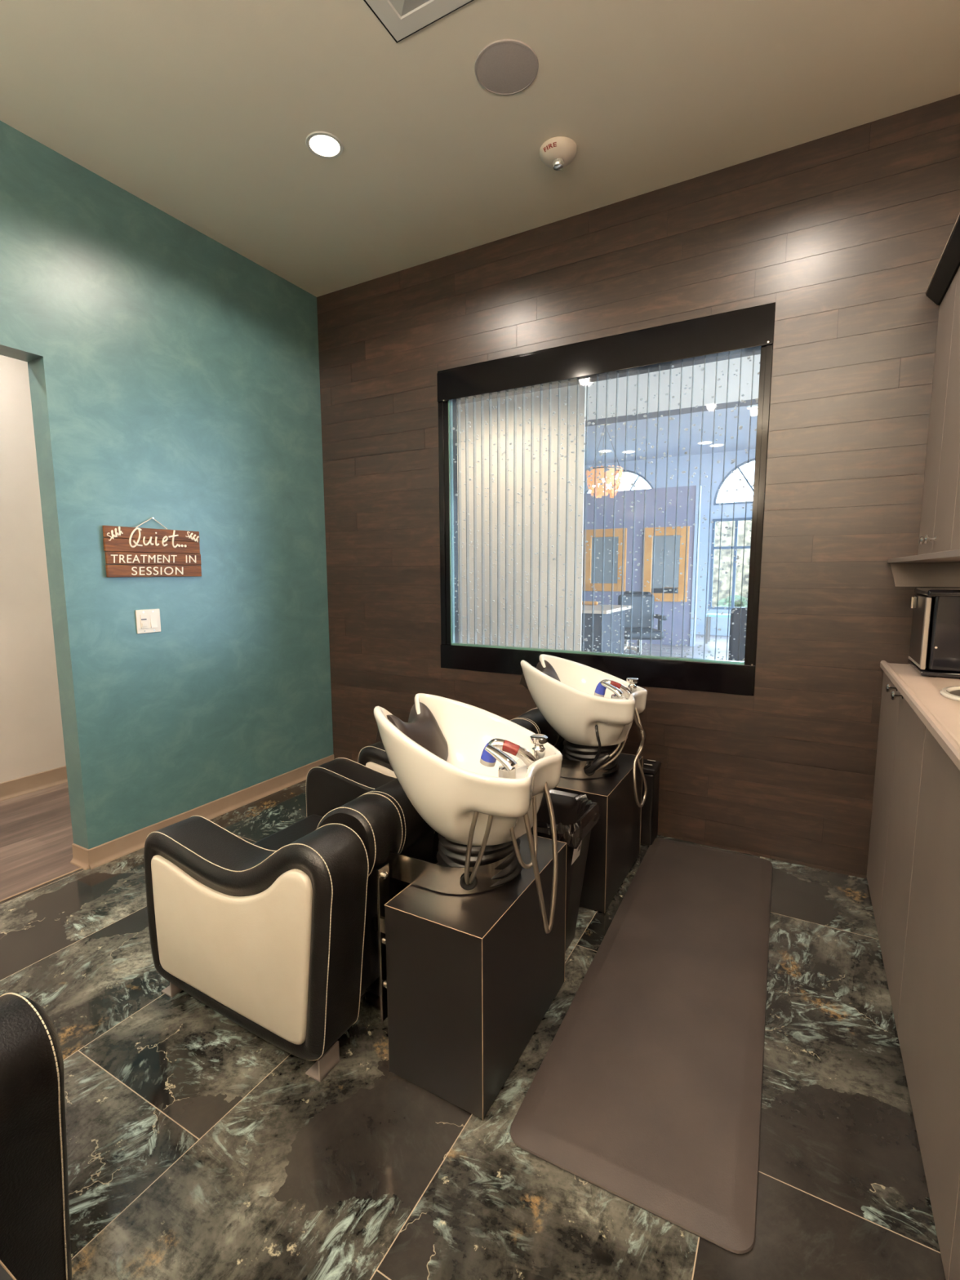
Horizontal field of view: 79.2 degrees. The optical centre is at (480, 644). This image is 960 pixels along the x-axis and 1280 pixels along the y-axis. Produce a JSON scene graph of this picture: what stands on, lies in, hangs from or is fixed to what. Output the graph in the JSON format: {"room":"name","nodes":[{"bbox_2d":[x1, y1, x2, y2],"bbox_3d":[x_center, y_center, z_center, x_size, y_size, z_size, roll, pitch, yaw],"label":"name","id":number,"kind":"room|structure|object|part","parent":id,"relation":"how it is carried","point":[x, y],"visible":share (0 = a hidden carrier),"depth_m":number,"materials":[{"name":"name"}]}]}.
{"room":"salon","nodes":[
{"label":"salon","id":0,"kind":"room"},
{"bbox_2d":[0,355,66,782],"bbox_3d":[-3.132,-0.540,2.897,0.130,3.050,6.700,4,8,29],"label":"wall","id":1,"kind":"structure","parent":0,"point":[32,738],"depth_m":3.48,"materials":[{"name":"paint"}]},
{"bbox_2d":[0,765,67,801],"bbox_3d":[-3.084,0.931,2.999,0.022,0.105,6.600,4,8,29],"label":"baseboard","id":2,"kind":"structure","parent":1,"relation":"attached to","point":[9,789],"depth_m":3.58,"materials":[{"name":"wood"}]},
{"bbox_2d":[0,120,333,848],"bbox_3d":[-2.315,-0.389,1.660,0.129,3.050,5.320,4,8,29],"label":"wall","id":3,"kind":"structure","parent":0,"point":[174,376],"depth_m":2.86,"materials":[{"name":"teal paint"}]},
{"bbox_2d":[135,608,160,633],"bbox_3d":[-1.609,-0.111,2.817,0.014,0.114,0.118,4,8,29],"label":"light switch","id":4,"kind":"object","parent":3,"relation":"attached to","point":[148,620],"visible":1,"depth_m":2.81,"materials":[{"name":"beige plastic"}]},
{"bbox_2d":[102,517,201,577],"bbox_3d":[-1.579,-0.470,2.820,0.026,0.286,0.474,4,8,29],"label":"sign","id":5,"kind":"object","parent":3,"relation":"attached to","point":[146,562],"visible":1,"depth_m":2.79,"materials":[{"name":"brown wood"}]},
{"bbox_2d":[70,754,333,870],"bbox_3d":[-1.451,0.890,3.345,0.151,0.088,1.598,4,8,29],"label":"baseboard","id":6,"kind":"structure","parent":3,"relation":"attached to","point":[96,856],"depth_m":3.10,"materials":[{"name":"wood"}]},
{"bbox_2d":[0,634,945,1279],"bbox_3d":[0.616,0.647,5.904,11.000,0.080,15.300,4,8,29],"label":"floor","id":7,"kind":"structure","parent":0,"point":[199,1147],"depth_m":1.39,"materials":[{"name":"stone"}]},
{"bbox_2d":[0,992,71,1279],"bbox_3d":[-0.997,0.788,0.642,1.229,0.954,0.847,4,8,29],"label":"chair","id":8,"kind":"object","parent":7,"relation":"on","point":[35,1243],"visible":1,"depth_m":0.89,"materials":[{"name":"black leather"}]},
{"bbox_3d":[-0.669,1.041,0.480,0.290,0.477,0.552,4,8,29],"label":"edge trim","id":9,"kind":"part","parent":8,"relation":"part of","materials":[{"name":"beige leather"}]},
{"bbox_2d":[0,866,82,902],"bbox_3d":[-2.691,1.223,1.097,0.008,0.013,3.623,4,8,29],"label":"trim","id":10,"kind":"structure","parent":7,"relation":"on","point":[81,867],"depth_m":2.50,"materials":[{"name":"beige wood"}]},
{"bbox_2d":[143,693,566,1119],"bbox_3d":[-0.314,0.634,1.856,1.229,0.954,0.847,4,8,29],"label":"station","id":11,"kind":"object","parent":7,"relation":"on","point":[428,893],"visible":1,"depth_m":1.54,"materials":[{"name":"black leather"}]},
{"bbox_3d":[-0.710,0.795,1.621,0.668,0.495,0.018,4,8,29],"label":"panel","id":12,"kind":"part","parent":11,"relation":"part of","materials":[{"name":"beige leather"}]},
{"bbox_3d":[-0.673,0.780,1.682,0.783,0.611,0.160,4,8,29],"label":"armrest","id":13,"kind":"part","parent":11,"relation":"part of","materials":[{"name":"black leather"}]},
{"bbox_3d":[-0.552,0.781,2.008,0.575,0.117,0.510,4,8,29],"label":"seat","id":14,"kind":"part","parent":11,"relation":"part of","materials":[{"name":"black leather"}]},
{"bbox_3d":[-0.340,0.705,2.275,0.783,0.611,0.161,4,8,29],"label":"armrest","id":15,"kind":"part","parent":11,"relation":"part of","materials":[{"name":"black leather"}]},
{"bbox_3d":[-0.265,0.716,1.839,0.228,0.592,0.495,4,8,29],"label":"backrest","id":16,"kind":"part","parent":11,"relation":"part of","materials":[{"name":"black leather"}]},
{"bbox_2d":[373,693,562,845],"bbox_3d":[-0.039,0.342,1.657,0.529,0.328,0.431,4,8,29],"label":"basin","id":17,"kind":"object","parent":11,"relation":"in","point":[476,776],"depth_m":1.55,"materials":[{"name":"white ceramic"}]},
{"bbox_3d":[0.013,0.887,1.695,0.290,0.477,0.552,4,8,29],"label":"edge trim","id":18,"kind":"part","parent":11,"relation":"part of","materials":[{"name":"beige"}]},
{"bbox_2d":[357,653,647,913],"bbox_3d":[0.162,0.525,2.714,1.217,0.954,0.847,4,8,29],"label":"station","id":19,"kind":"object","parent":7,"relation":"on","point":[584,712],"visible":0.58,"depth_m":2.39,"materials":[{"name":"white ceramic"}]},
{"bbox_3d":[-0.193,0.672,2.537,0.783,0.611,0.160,4,8,29],"label":"armrest","id":20,"kind":"part","parent":19,"relation":"part of","materials":[{"name":"black leather"}]},
{"bbox_3d":[-0.229,0.687,2.476,0.668,0.495,0.018,4,8,29],"label":"panel","id":21,"kind":"part","parent":19,"relation":"part of","materials":[{"name":"beige leather"}]},
{"bbox_3d":[0.216,0.607,2.694,0.228,0.592,0.495,4,8,29],"label":"backrest","id":22,"kind":"part","parent":19,"relation":"part of","materials":[{"name":"black leather"}]},
{"bbox_2d":[519,653,647,746],"bbox_3d":[0.442,0.233,2.513,0.529,0.328,0.431,4,8,29],"label":"basin","id":23,"kind":"object","parent":19,"relation":"in","point":[585,705],"depth_m":2.39,"materials":[{"name":"white ceramic"}]},
{"bbox_3d":[0.494,0.778,2.550,0.290,0.477,0.552,4,8,29],"label":"edge trim","id":24,"kind":"part","parent":19,"relation":"part of","materials":[{"name":"beige"}]},
{"bbox_2d":[556,830,591,951],"bbox_3d":[0.179,0.831,2.110,0.432,0.497,0.292,4,8,29],"label":"waste bin","id":25,"kind":"object","parent":7,"relation":"on","point":[576,859],"visible":0.21,"depth_m":2.01,"materials":[{"name":"black plastic"}]},
{"bbox_2d":[531,789,599,848],"bbox_3d":[0.179,0.703,2.094,0.455,0.316,0.302,4,8,29],"label":"liner","id":26,"kind":"object","parent":25,"relation":"in","point":[573,812],"visible":0.32,"depth_m":2.10,"materials":[{"name":"black plastic"}]},
{"bbox_2d":[581,604,632,653],"bbox_3d":[0.783,-0.048,7.510,2.060,0.900,1.100,4,8,29],"label":"reception desk","id":27,"kind":"object","parent":7,"relation":"on","point":[598,624],"visible":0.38,"depth_m":6.76,"materials":[{"name":"beige wood"}]},
{"bbox_2d":[582,600,598,604],"bbox_3d":[1.234,-0.546,7.655,0.650,0.050,0.060,4,8,29],"label":"tool","id":28,"kind":"object","parent":27,"relation":"on","point":[584,602],"visible":0.44,"depth_m":7.53,"materials":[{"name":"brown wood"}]},
{"bbox_2d":[623,591,651,653],"bbox_3d":[2.419,-0.361,9.555,0.593,0.997,0.640,-6,9,-38],"label":"salon chair","id":29,"kind":"object","parent":7,"relation":"on","point":[630,647],"visible":0.16,"depth_m":9.56,"materials":[{"name":"black leather"}]},
{"bbox_3d":[2.511,0.090,9.489,0.060,0.117,0.310,-6,9,-38],"label":"leg","id":30,"kind":"part","parent":29,"relation":"part of","materials":[{"name":"silver metal"}]},
{"bbox_3d":[2.612,-0.627,9.675,0.100,0.500,0.520,-6,9,-38],"label":"backrest","id":31,"kind":"part","parent":29,"relation":"part of","materials":[{"name":"black leather"}]},
{"bbox_2d":[510,837,772,1253],"bbox_3d":[0.702,1.079,2.023,0.536,0.020,1.768,3,8,27],"label":"floor mat","id":32,"kind":"object","parent":7,"relation":"on","point":[647,1091],"visible":0.92,"depth_m":1.59,"materials":[{"name":"rubber"}]},
{"bbox_2d":[617,594,666,654],"bbox_3d":[2.246,-0.189,8.174,0.640,0.997,0.593,0,7,1],"label":"salon chair","id":33,"kind":"object","parent":7,"relation":"on","point":[639,610],"visible":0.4,"depth_m":8.32,"materials":[{"name":"black leather"}]},
{"bbox_3d":[2.247,-0.466,8.388,0.520,0.500,0.100,0,7,1],"label":"backrest","id":34,"kind":"part","parent":33,"relation":"part of","materials":[{"name":"black plastic"}]},
{"bbox_3d":[2.246,-0.147,8.176,0.540,0.120,0.540,0,7,1],"label":"seat","id":35,"kind":"part","parent":33,"relation":"part of","materials":[{"name":"black plastic"}]},
{"bbox_3d":[2.535,-0.379,8.169,0.060,0.060,0.450,0,7,1],"label":"armrest","id":36,"kind":"part","parent":33,"relation":"part of","materials":[{"name":"black plastic"}]},
{"bbox_3d":[2.536,-0.251,8.191,0.040,0.220,0.100,0,7,1],"label":"arm post","id":37,"kind":"part","parent":33,"relation":"part of","materials":[{"name":"black plastic"}]},
{"bbox_2d":[640,759,661,845],"bbox_3d":[0.759,0.773,2.916,0.255,0.406,0.145,4,8,29],"label":"pedal bin","id":38,"kind":"object","parent":7,"relation":"on","point":[649,814],"visible":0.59,"depth_m":2.82,"materials":[{"name":"black plastic"}]},
{"bbox_3d":[0.758,0.599,2.895,0.255,0.026,0.145,4,8,29],"label":"lid","id":39,"kind":"part","parent":38,"relation":"part of","materials":[{"name":"black plastic"}]},
{"bbox_2d":[705,613,730,644],"bbox_3d":[4.461,-0.282,10.722,0.550,0.540,0.400,4,8,29],"label":"side table","id":40,"kind":"object","parent":7,"relation":"on","point":[708,628],"visible":0.47,"depth_m":10.69,"materials":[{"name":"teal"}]},
{"bbox_3d":[4.178,-0.258,10.700,0.040,0.500,0.040,4,8,29],"label":"leg","id":41,"kind":"part","parent":40,"relation":"part of","materials":[{"name":"silver metal"}]},
{"bbox_3d":[4.334,-0.293,10.977,0.040,0.500,0.040,4,8,29],"label":"leg","id":42,"kind":"part","parent":40,"relation":"part of","materials":[{"name":"silver metal"}]},
{"bbox_2d":[728,607,746,661],"bbox_3d":[3.332,0.019,6.807,0.700,0.920,0.750,4,8,29],"label":"lounge seat","id":43,"kind":"object","parent":7,"relation":"on","point":[736,646],"visible":0.18,"depth_m":6.59,"materials":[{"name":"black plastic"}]},
{"bbox_2d":[866,671,925,1030],"bbox_3d":[1.699,0.630,1.895,0.666,0.935,0.981,4,8,29],"label":"base cabinet","id":44,"kind":"object","parent":7,"relation":"on","point":[901,732],"visible":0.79,"depth_m":1.91,"materials":[{"name":"beige laminate"}]},
{"bbox_3d":[1.566,0.580,2.247,0.020,0.921,0.489,4,8,29],"label":"door","id":45,"kind":"part","parent":44,"relation":"part of","materials":[{"name":"beige laminate"}]},
{"bbox_3d":[1.455,0.158,2.053,0.033,0.030,0.030,4,8,29],"label":"knob","id":46,"kind":"part","parent":44,"relation":"part of","materials":[{"name":"silver metal"}]},
{"bbox_3d":[1.387,0.173,1.932,0.033,0.030,0.030,4,8,29],"label":"knob","id":47,"kind":"part","parent":44,"relation":"part of","materials":[{"name":"silver metal"}]},
{"bbox_2d":[897,726,959,1279],"bbox_3d":[1.124,0.760,0.873,0.666,0.935,1.371,4,8,29],"label":"base cabinet","id":48,"kind":"object","parent":7,"relation":"on","point":[928,1031],"visible":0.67,"depth_m":1.28,"materials":[{"name":"beige laminate"}]},
{"bbox_2d":[880,660,959,770],"bbox_3d":[1.226,0.261,0.977,0.646,0.027,2.953,4,8,29],"label":"countertop","id":49,"kind":"structure","parent":48,"relation":"on","point":[940,714],"depth_m":1.69,"materials":[{"name":"stone"}]},
{"bbox_2d":[907,587,959,678],"bbox_3d":[1.835,-0.043,2.106,0.439,0.312,0.312,4,8,29],"label":"towel warmer","id":50,"kind":"object","parent":49,"relation":"on","point":[935,641],"visible":1,"depth_m":2.06,"materials":[{"name":"black metal"}]},
{"bbox_3d":[1.688,-0.162,2.259,0.020,0.047,0.017,4,8,29],"label":"handle","id":51,"kind":"part","parent":50,"relation":"part of","materials":[{"name":"silver metal"}]},
{"bbox_3d":[1.668,0.068,2.231,0.004,0.010,0.268,4,8,29],"label":"door sill","id":52,"kind":"part","parent":50,"relation":"part of","materials":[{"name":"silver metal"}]},
{"bbox_3d":[1.676,-0.055,2.211,0.018,0.258,0.272,4,8,29],"label":"door","id":53,"kind":"part","parent":50,"relation":"part of","materials":[{"name":"brown glass"}]},
{"bbox_2d":[939,685,959,701],"bbox_3d":[1.575,0.230,1.708,0.362,0.151,0.362,4,8,29],"label":"sink","id":54,"kind":"object","parent":49,"relation":"in","point":[951,692],"visible":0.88,"depth_m":1.81,"materials":[{"name":"white ceramic"}]},
{"bbox_3d":[1.575,0.234,1.708,0.316,0.142,0.316,4,8,29],"label":"bowl","id":55,"kind":"part","parent":54,"relation":"part of","materials":[{"name":"white ceramic"}]},
{"bbox_3d":[0.704,0.774,0.715,0.020,0.921,0.684,4,8,29],"label":"door","id":56,"kind":"part","parent":48,"relation":"part of","materials":[{"name":"beige laminate"}]},
{"bbox_2d":[0,0,959,297],"bbox_3d":[-0.678,-1.829,0.499,3.949,0.080,5.420,4,8,29],"label":"ceiling","id":57,"kind":"structure","parent":0,"point":[204,112],"depth_m":2.13,"materials":[{"name":"paint"}]},
{"bbox_2d":[305,131,343,158],"bbox_3d":[-0.629,-2.017,2.347,0.150,0.004,0.150,4,8,29],"label":"recessed light","id":58,"kind":"object","parent":57,"relation":"in","point":[324,144],"visible":1,"depth_m":2.34,"materials":[{"name":"white metal"}]},
{"bbox_2d":[363,0,473,43],"bbox_3d":[-0.158,-1.906,1.492,0.597,0.016,0.597,4,8,29],"label":"ceiling vent","id":59,"kind":"object","parent":57,"relation":"in","point":[402,19],"visible":1,"depth_m":1.79,"materials":[{"name":"white metal"}]},
{"bbox_2d":[474,39,538,95],"bbox_3d":[0.089,-1.975,1.992,0.220,0.005,0.220,4,8,29],"label":"ceiling speaker","id":60,"kind":"object","parent":57,"relation":"attached to","point":[504,67],"visible":1,"depth_m":1.98},
{"bbox_2d":[539,136,577,170],"bbox_3d":[0.320,-1.992,2.385,0.152,0.070,0.152,4,8,29],"label":"fire alarm strobe","id":61,"kind":"object","parent":57,"relation":"attached to","point":[557,153],"visible":1,"depth_m":2.35,"materials":[{"name":"beige plastic"}]},
{"bbox_2d":[456,383,586,650],"bbox_3d":[-2.029,-1.223,5.717,6.350,3.700,0.012,4,8,29],"label":"window blind","id":62,"kind":"structure","parent":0,"point":[540,410],"depth_m":4.42,"materials":[{"name":"white fabric"}]},
{"bbox_2d":[440,644,755,696],"bbox_3d":[0.532,0.114,3.107,1.705,0.141,0.110,4,8,29],"label":"window sill","id":63,"kind":"structure","parent":0,"point":[734,677],"depth_m":2.91,"materials":[{"name":"black wood"}]},
{"bbox_2d":[316,93,959,879],"bbox_3d":[0.632,-0.566,2.982,3.720,3.050,0.120,4,8,29],"label":"wall","id":64,"kind":"structure","parent":0,"point":[847,232],"depth_m":2.59,"materials":[{"name":"brown wood"}]},
{"bbox_2d":[436,302,775,696],"bbox_3d":[0.528,-0.657,3.008,1.705,1.696,0.116,4,8,29],"label":"window","id":65,"kind":"structure","parent":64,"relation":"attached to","point":[748,331],"depth_m":2.86,"materials":[{"name":"black"}]},
{"bbox_3d":[-0.185,-0.691,3.413,0.064,1.387,0.102,4,8,29],"label":"frame","id":66,"kind":"part","parent":65,"relation":"part of","materials":[{"name":"black wood"}]},
{"bbox_3d":[1.255,-0.597,2.615,0.047,1.387,0.102,4,8,29],"label":"frame","id":67,"kind":"part","parent":65,"relation":"part of","materials":[{"name":"black wood"}]},
{"bbox_2d":[890,562,959,586],"bbox_3d":[1.939,-0.264,2.208,0.629,0.094,0.013,4,8,29],"label":"shelf","id":68,"kind":"object","parent":64,"relation":"attached to","point":[941,574],"visible":1,"depth_m":2.30,"materials":[{"name":"beige laminate"}]},
{"bbox_2d":[582,485,696,646],"bbox_3d":[1.135,-1.530,11.713,6.040,2.800,0.150,4,8,29],"label":"wall","id":69,"kind":"structure","parent":0,"point":[646,512],"depth_m":10.54,"materials":[{"name":"purple paint"}]},
{"bbox_2d":[582,528,626,591],"bbox_3d":[2.334,-1.577,10.916,0.820,1.160,0.049,4,8,29],"label":"wall mirror","id":70,"kind":"object","parent":69,"relation":"attached to","point":[607,581],"visible":0.98,"depth_m":10.91,"materials":[{"name":"brown wood"}]},
{"bbox_2d":[591,536,618,583],"bbox_3d":[2.342,-1.579,10.931,0.550,0.890,0.012,4,8,29],"label":"mirror glass","id":71,"kind":"object","parent":70,"relation":"attached to","point":[602,544],"depth_m":10.92,"materials":[{"name":"white"}]},
{"bbox_2d":[642,525,689,601],"bbox_3d":[3.313,-1.424,10.386,0.780,1.320,0.049,4,8,29],"label":"wall mirror","id":72,"kind":"object","parent":69,"relation":"attached to","point":[665,540],"visible":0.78,"depth_m":10.38,"materials":[{"name":"brown wood"}]},
{"bbox_2d":[651,535,679,593],"bbox_3d":[3.321,-1.426,10.400,0.510,1.050,0.012,4,8,29],"label":"mirror glass","id":73,"kind":"object","parent":72,"relation":"attached to","point":[668,574],"depth_m":10.39,"materials":[{"name":"white"}]},
{"bbox_2d":[689,484,702,646],"bbox_3d":[3.798,-1.357,10.237,0.060,2.800,0.190,4,8,29],"label":"trim","id":74,"kind":"structure","parent":69,"relation":"attached to","point":[698,495],"depth_m":10.17,"materials":[{"name":"grey paint"}]},
{"bbox_2d":[583,448,755,635],"bbox_3d":[4.314,-2.066,12.264,11.000,3.700,0.120,4,8,29],"label":"wall","id":75,"kind":"structure","parent":0,"point":[662,469],"depth_m":12.01,"materials":[{"name":"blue paint"}]},
{"bbox_2d":[585,469,653,493],"bbox_3d":[3.047,-2.341,12.900,1.768,3.009,0.082,4,8,29],"label":"window","id":76,"kind":"structure","parent":75,"relation":"in","point":[624,470],"depth_m":12.53,"materials":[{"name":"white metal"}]},
{"bbox_2d":[708,457,755,609],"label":"window","id":77,"kind":"structure","parent":75,"relation":"in","point":[735,547],"depth_m":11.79,"materials":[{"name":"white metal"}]},
{"bbox_2d":[584,405,757,465],"bbox_3d":[1.895,-3.397,7.741,11.000,0.080,9.980,4,8,29],"label":"ceiling","id":78,"kind":"structure","parent":0,"point":[676,437],"depth_m":10.23,"materials":[{"name":"grey paint"}]},
{"bbox_2d":[585,423,623,497],"bbox_3d":[1.998,-2.960,9.343,0.610,1.184,0.600,4,8,29],"label":"chandelier","id":79,"kind":"object","parent":78,"relation":"hanging from","point":[609,477],"visible":0.91,"depth_m":9.23,"materials":[{"name":"orange metal"}]},
{"bbox_2d":[597,449,612,453],"bbox_3d":[2.474,-3.825,11.505,0.290,0.006,0.290,4,8,29],"label":"recessed light","id":80,"kind":"object","parent":78,"relation":"in","point":[600,451],"visible":0.85,"depth_m":11.48,"materials":[{"name":"white metal"}]},
{"bbox_2d":[621,450,635,453],"bbox_3d":[2.960,-3.836,11.576,0.290,0.006,0.290,4,8,29],"label":"recessed light","id":81,"kind":"object","parent":78,"relation":"in","point":[624,451],"visible":1,"depth_m":11.56,"materials":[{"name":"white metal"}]},
{"bbox_2d":[585,399,757,426],"bbox_3d":[1.161,-2.836,6.482,11.000,0.715,0.300,4,8,29],"label":"trim","id":82,"kind":"structure","parent":78,"relation":"attached to","point":[752,402],"depth_m":6.10,"materials":[{"name":"grey"}]},
{"bbox_2d":[697,440,713,444],"bbox_3d":[4.178,-3.743,10.788,0.290,0.006,0.290,4,8,29],"label":"recessed light","id":83,"kind":"object","parent":78,"relation":"in","point":[704,442],"visible":1,"depth_m":10.78,"materials":[{"name":"white metal"}]},
{"bbox_2d":[708,443,724,447],"bbox_3d":[4.488,-3.772,11.014,0.290,0.006,0.290,4,8,29],"label":"recessed light","id":84,"kind":"object","parent":78,"relation":"in","point":[717,444],"visible":1,"depth_m":11.00,"materials":[{"name":"white metal"}]},
{"bbox_2d":[746,404,757,416],"bbox_3d":[4.150,-3.343,8.200,0.700,0.160,0.120,4,8,29],"label":"light","id":85,"kind":"object","parent":78,"relation":"attached to","point":[753,411],"visible":0.27,"depth_m":8.29,"materials":[{"name":"white metal"}]},
{"bbox_2d":[585,354,760,420],"bbox_3d":[0.075,-2.474,4.565,11.000,0.950,2.500,4,8,29],"label":"ceiling","id":86,"kind":"structure","parent":0,"point":[621,393],"depth_m":4.55,"materials":[{"name":"beige paint"}]},
{"bbox_3d":[1.034,-0.172,-0.195,0.100,3.050,5.320,4,8,29],"label":"wall","id":87,"kind":"structure","parent":0,"visible":0},
{"bbox_2d":[917,266,959,555],"bbox_3d":[1.817,-0.761,1.863,0.586,0.945,0.616,4,8,29],"label":"upper cabinet","id":88,"kind":"object","parent":87,"relation":"attached to","point":[943,450],"visible":0.93,"depth_m":1.99,"materials":[{"name":"beige laminate"}]},
{"bbox_3d":[1.599,-0.373,2.086,0.033,0.030,0.030,4,8,29],"label":"knob","id":89,"kind":"part","parent":88,"relation":"part of","materials":[{"name":"silver metal"}]},
{"bbox_3d":[1.556,-0.363,2.008,0.033,0.030,0.030,4,8,29],"label":"knob","id":90,"kind":"part","parent":88,"relation":"part of","materials":[{"name":"silver metal"}]},
{"bbox_3d":[1.523,-0.759,1.850,0.019,0.943,0.307,4,8,29],"label":"door","id":91,"kind":"part","parent":88,"relation":"part of","materials":[{"name":"beige laminate"}]},
{"bbox_2d":[951,461,959,550],"bbox_3d":[1.427,-0.673,1.170,0.586,0.945,0.976,4,8,29],"label":"upper cabinet","id":92,"kind":"object","parent":87,"relation":"attached to","point":[956,531],"visible":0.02,"depth_m":1.73,"materials":[{"name":"beige laminate"}]},
{"bbox_2d":[887,549,959,563],"bbox_3d":[1.358,-0.188,1.167,0.650,0.016,2.398,4,8,29],"label":"shelf","id":93,"kind":"object","parent":92,"relation":"attached to","point":[951,556],"visible":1,"depth_m":1.65,"materials":[{"name":"beige laminate"}]},
{"bbox_2d":[925,213,959,305],"bbox_3d":[1.376,-1.165,1.032,0.599,0.056,2.398,4,8,29],"label":"crown molding","id":94,"kind":"structure","parent":92,"relation":"on","point":[948,264],"depth_m":1.97,"materials":[{"name":"black wood"}]},
{"label":"outside","id":95,"kind":"structure","parent":0,"visible":0},
{"bbox_3d":[9.043,-0.717,17.856,32.000,0.200,13.880,4,8,29],"label":"ground","id":96,"kind":"structure","parent":95,"visible":0},
{"bbox_2d":[716,595,747,607],"bbox_3d":[9.310,-0.889,16.207,5.229,1.003,1.601,4,8,29],"label":"hedge","id":97,"kind":"object","parent":96,"relation":"on","point":[742,603],"visible":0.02,"depth_m":17.13,"materials":[{"name":"green plant"}]}
]}

